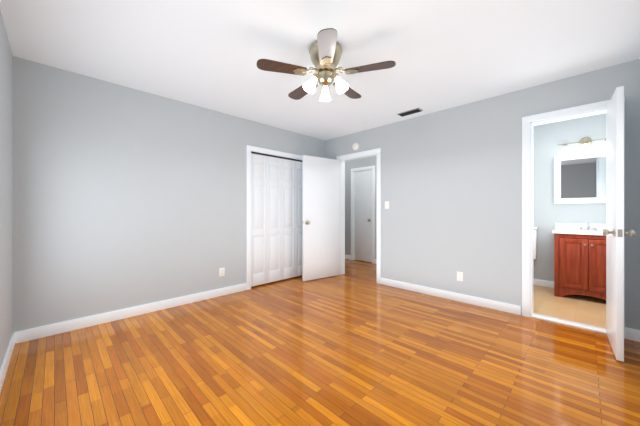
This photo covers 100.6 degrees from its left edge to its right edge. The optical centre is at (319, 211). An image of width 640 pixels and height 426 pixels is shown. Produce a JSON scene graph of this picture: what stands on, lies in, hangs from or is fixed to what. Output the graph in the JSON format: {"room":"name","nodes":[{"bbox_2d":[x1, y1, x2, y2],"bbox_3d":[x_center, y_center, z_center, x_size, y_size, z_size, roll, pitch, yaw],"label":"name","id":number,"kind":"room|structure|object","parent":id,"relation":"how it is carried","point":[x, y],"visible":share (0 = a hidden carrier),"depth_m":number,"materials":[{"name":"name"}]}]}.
{"room":"empty bedroom","nodes":[
{"label":"empty bedroom","id":0,"kind":"room"},
{"bbox_2d":[0,10,12,367],"bbox_3d":[-1.266,-0.094,0.827,4.140,2.440,0.120,0,0,45],"label":"wall","id":1,"kind":"structure","parent":0,"point":[6,193],"depth_m":1.96,"materials":[{"name":"grey paint"}]},
{"bbox_2d":[0,331,19,392],"bbox_3d":[-1.218,1.076,0.875,3.900,0.100,0.014,0,0,45],"label":"baseboard","id":2,"kind":"structure","parent":1,"relation":"attached to","point":[15,338],"depth_m":1.93,"materials":[{"name":"white wood"}]},
{"bbox_2d":[13,56,324,331],"bbox_3d":[-1.294,-0.094,3.642,0.120,2.440,4.060,0,0,45],"label":"wall","id":3,"kind":"structure","parent":0,"point":[124,197],"depth_m":2.76,"materials":[{"name":"grey paint"}]},
{"bbox_2d":[20,283,246,342],"bbox_3d":[-1.812,1.076,3.029,0.014,0.100,2.160,0,0,45],"label":"baseboard","id":4,"kind":"structure","parent":3,"relation":"attached to","point":[93,320],"depth_m":2.75,"materials":[{"name":"white wood"}]},
{"bbox_2d":[219,267,224,276],"bbox_3d":[-1.305,0.814,3.540,0.072,0.116,0.008,0,0,-45],"label":"electrical outlet","id":5,"kind":"object","parent":3,"relation":"attached to","point":[221,272],"visible":1,"depth_m":3.53,"materials":[{"name":"white plastic"}]},
{"bbox_2d":[246,145,301,289],"bbox_3d":[-0.637,0.090,4.286,0.138,2.070,1.280,0,0,45],"label":"trim","id":6,"kind":"structure","parent":3,"relation":"attached to","point":[249,149],"depth_m":3.81,"materials":[{"name":"white wood"}]},
{"bbox_2d":[251,153,301,286],"bbox_3d":[-0.614,0.130,4.262,0.064,1.948,1.128,0,0,45],"label":"closet door","id":7,"kind":"structure","parent":3,"relation":"in","point":[276,219],"depth_m":4.18,"materials":[{"name":"white wood"}]},
{"bbox_2d":[0,259,639,425],"bbox_3d":[0.421,1.176,3.256,5.850,0.100,6.100,0,0,45],"label":"floor","id":8,"kind":"structure","parent":0,"point":[356,344],"depth_m":1.92,"materials":[{"name":"brown wood"}]},
{"bbox_2d":[0,0,639,140],"bbox_3d":[0.421,-1.364,3.256,5.850,0.100,6.100,0,0,45],"label":"ceiling","id":9,"kind":"structure","parent":0,"point":[442,54],"depth_m":2.13,"materials":[{"name":"white paint"}]},
{"bbox_2d":[257,28,395,101],"bbox_3d":[0.046,-1.099,2.177,1.035,0.431,1.035,0,0,45],"label":"ceiling fan","id":10,"kind":"object","parent":9,"relation":"hanging from","point":[325,51],"visible":1,"depth_m":2.06,"materials":[{"name":"brown wood"}]},
{"bbox_2d":[397,108,422,116],"bbox_3d":[1.192,-1.307,3.525,0.300,0.014,0.130,0,0,45],"label":"ceiling vent","id":11,"kind":"object","parent":9,"relation":"in","point":[409,112],"visible":0.98,"depth_m":3.50,"materials":[{"name":"grey metal"}]},
{"bbox_2d":[345,156,376,258],"bbox_3d":[1.375,-0.094,5.569,3.770,2.440,0.120,0,0,45],"label":"wall","id":12,"kind":"structure","parent":0,"point":[360,163],"depth_m":6.15,"materials":[{"name":"grey paint"}]},
{"bbox_2d":[354,170,371,261],"bbox_3d":[0.949,0.111,5.905,0.488,2.006,0.101,0,0,45],"label":"hall door","id":13,"kind":"structure","parent":12,"relation":"in","point":[362,215],"depth_m":5.91,"materials":[{"name":"white wood"}]},
{"bbox_2d":[325,59,639,329],"bbox_3d":[1.149,-0.094,3.985,5.690,2.440,0.120,0,0,45],"label":"wall","id":14,"kind":"structure","parent":0,"point":[451,185],"depth_m":3.20,"materials":[{"name":"grey paint"}]},
{"bbox_2d":[302,155,339,280],"bbox_3d":[0.041,0.112,4.446,0.767,2.005,0.167,0,0,-35],"label":"bedroom door","id":15,"kind":"structure","parent":14,"relation":"in","point":[320,217],"depth_m":4.40,"materials":[{"name":"white painted wood"},{"name":"brushed nickel"}]},
{"bbox_2d":[352,143,358,149],"bbox_3d":[0.590,-1.080,4.434,0.128,0.128,0.036,0,0,45],"label":"smoke detector","id":16,"kind":"object","parent":14,"relation":"attached to","point":[355,146],"visible":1,"depth_m":4.41,"materials":[{"name":"white plastic"}]},
{"bbox_2d":[336,148,380,283],"bbox_3d":[0.666,0.076,4.467,0.905,2.100,0.156,0,0,45],"label":"trim","id":17,"kind":"structure","parent":14,"relation":"attached to","point":[374,152],"depth_m":4.71,"materials":[{"name":"white wood"}]},
{"bbox_2d":[385,201,388,208],"bbox_3d":[1.012,-0.091,4.024,0.072,0.116,0.018,0,0,45],"label":"light switch","id":18,"kind":"object","parent":14,"relation":"attached to","point":[386,204],"visible":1,"depth_m":4.02,"materials":[{"name":"white plastic"}]},
{"bbox_2d":[381,278,520,314],"bbox_3d":[1.554,1.076,3.485,1.740,0.100,0.014,0,0,45],"label":"baseboard","id":19,"kind":"structure","parent":14,"relation":"attached to","point":[496,305],"depth_m":3.31,"materials":[{"name":"white wood"}]},
{"bbox_2d":[457,271,462,281],"bbox_3d":[1.740,0.813,3.303,0.072,0.116,0.008,0,0,45],"label":"electrical outlet","id":20,"kind":"object","parent":14,"relation":"attached to","point":[459,276],"visible":1,"depth_m":3.30,"materials":[{"name":"white plastic"}]},
{"bbox_2d":[532,313,605,333],"bbox_3d":[2.483,1.117,2.651,0.564,0.018,0.130,0,0,45],"label":"trim","id":21,"kind":"structure","parent":14,"relation":"attached to","point":[571,323],"depth_m":2.62,"materials":[{"name":"white wood"}]},
{"bbox_2d":[522,97,624,338],"bbox_3d":[2.482,0.059,2.651,0.728,2.135,0.156,0,0,45],"label":"trim","id":22,"kind":"structure","parent":14,"relation":"attached to","point":[527,206],"depth_m":2.81,"materials":[{"name":"white wood"}]},
{"bbox_2d":[602,86,635,361],"bbox_3d":[2.425,0.094,2.189,0.170,2.040,0.582,0,0,42],"label":"door","id":23,"kind":"structure","parent":14,"relation":"in","point":[614,232],"depth_m":2.02,"materials":[{"name":"painted wood"},{"name":"brushed nickel"}]},
{"bbox_2d":[625,327,639,338],"bbox_3d":[2.948,1.076,2.280,0.455,0.100,0.014,0,0,45],"label":"baseboard","id":24,"kind":"structure","parent":14,"relation":"attached to","point":[630,333],"depth_m":2.31,"materials":[{"name":"white wood"}]},
{"bbox_2d":[533,285,605,327],"bbox_3d":[2.998,1.120,3.253,1.800,0.012,1.460,0,0,45],"label":"floor","id":25,"kind":"structure","parent":0,"point":[589,310],"depth_m":3.10,"materials":[{"name":"beige tile"}]},
{"bbox_2d":[533,226,538,258],"bbox_3d":[2.852,0.672,3.891,0.480,0.883,0.730,0,0,45],"label":"toilet","id":26,"kind":"object","parent":25,"relation":"on","point":[535,242],"visible":0.04,"depth_m":3.86,"materials":[{"name":"white ceramic"}]},
{"bbox_2d":[552,222,605,299],"bbox_3d":[3.457,0.632,3.422,0.670,0.964,0.558,0,0,45],"label":"bathroom vanity","id":27,"kind":"object","parent":25,"relation":"on","point":[579,258],"visible":0.79,"depth_m":3.33,"materials":[{"name":"brown wood"}]},
{"bbox_2d":[533,113,605,280],"bbox_3d":[3.599,-0.094,3.769,1.920,2.440,0.120,0,0,45],"label":"wall","id":28,"kind":"structure","parent":0,"point":[548,213],"depth_m":3.88,"materials":[{"name":"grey paint"}]},
{"bbox_2d":[533,279,553,287],"bbox_3d":[3.166,1.076,4.107,0.750,0.100,0.014,0,0,45],"label":"baseboard","id":29,"kind":"structure","parent":28,"relation":"attached to","point":[546,283],"depth_m":3.94,"materials":[{"name":"white wood"}]},
{"bbox_2d":[554,151,605,203],"bbox_3d":[3.623,-0.444,3.587,0.690,0.680,0.097,0,0,45],"label":"mirror","id":30,"kind":"object","parent":28,"relation":"attached to","point":[580,178],"visible":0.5,"depth_m":3.61,"materials":[{"name":"white mirror"}]},
{"bbox_2d":[558,137,605,154],"bbox_3d":[3.596,-0.908,3.596,0.569,0.212,0.126,0,0,45],"label":"sconce","id":31,"kind":"object","parent":28,"relation":"attached to","point":[584,142],"visible":0.71,"depth_m":3.61,"materials":[{"name":"gold metal"}]}
]}

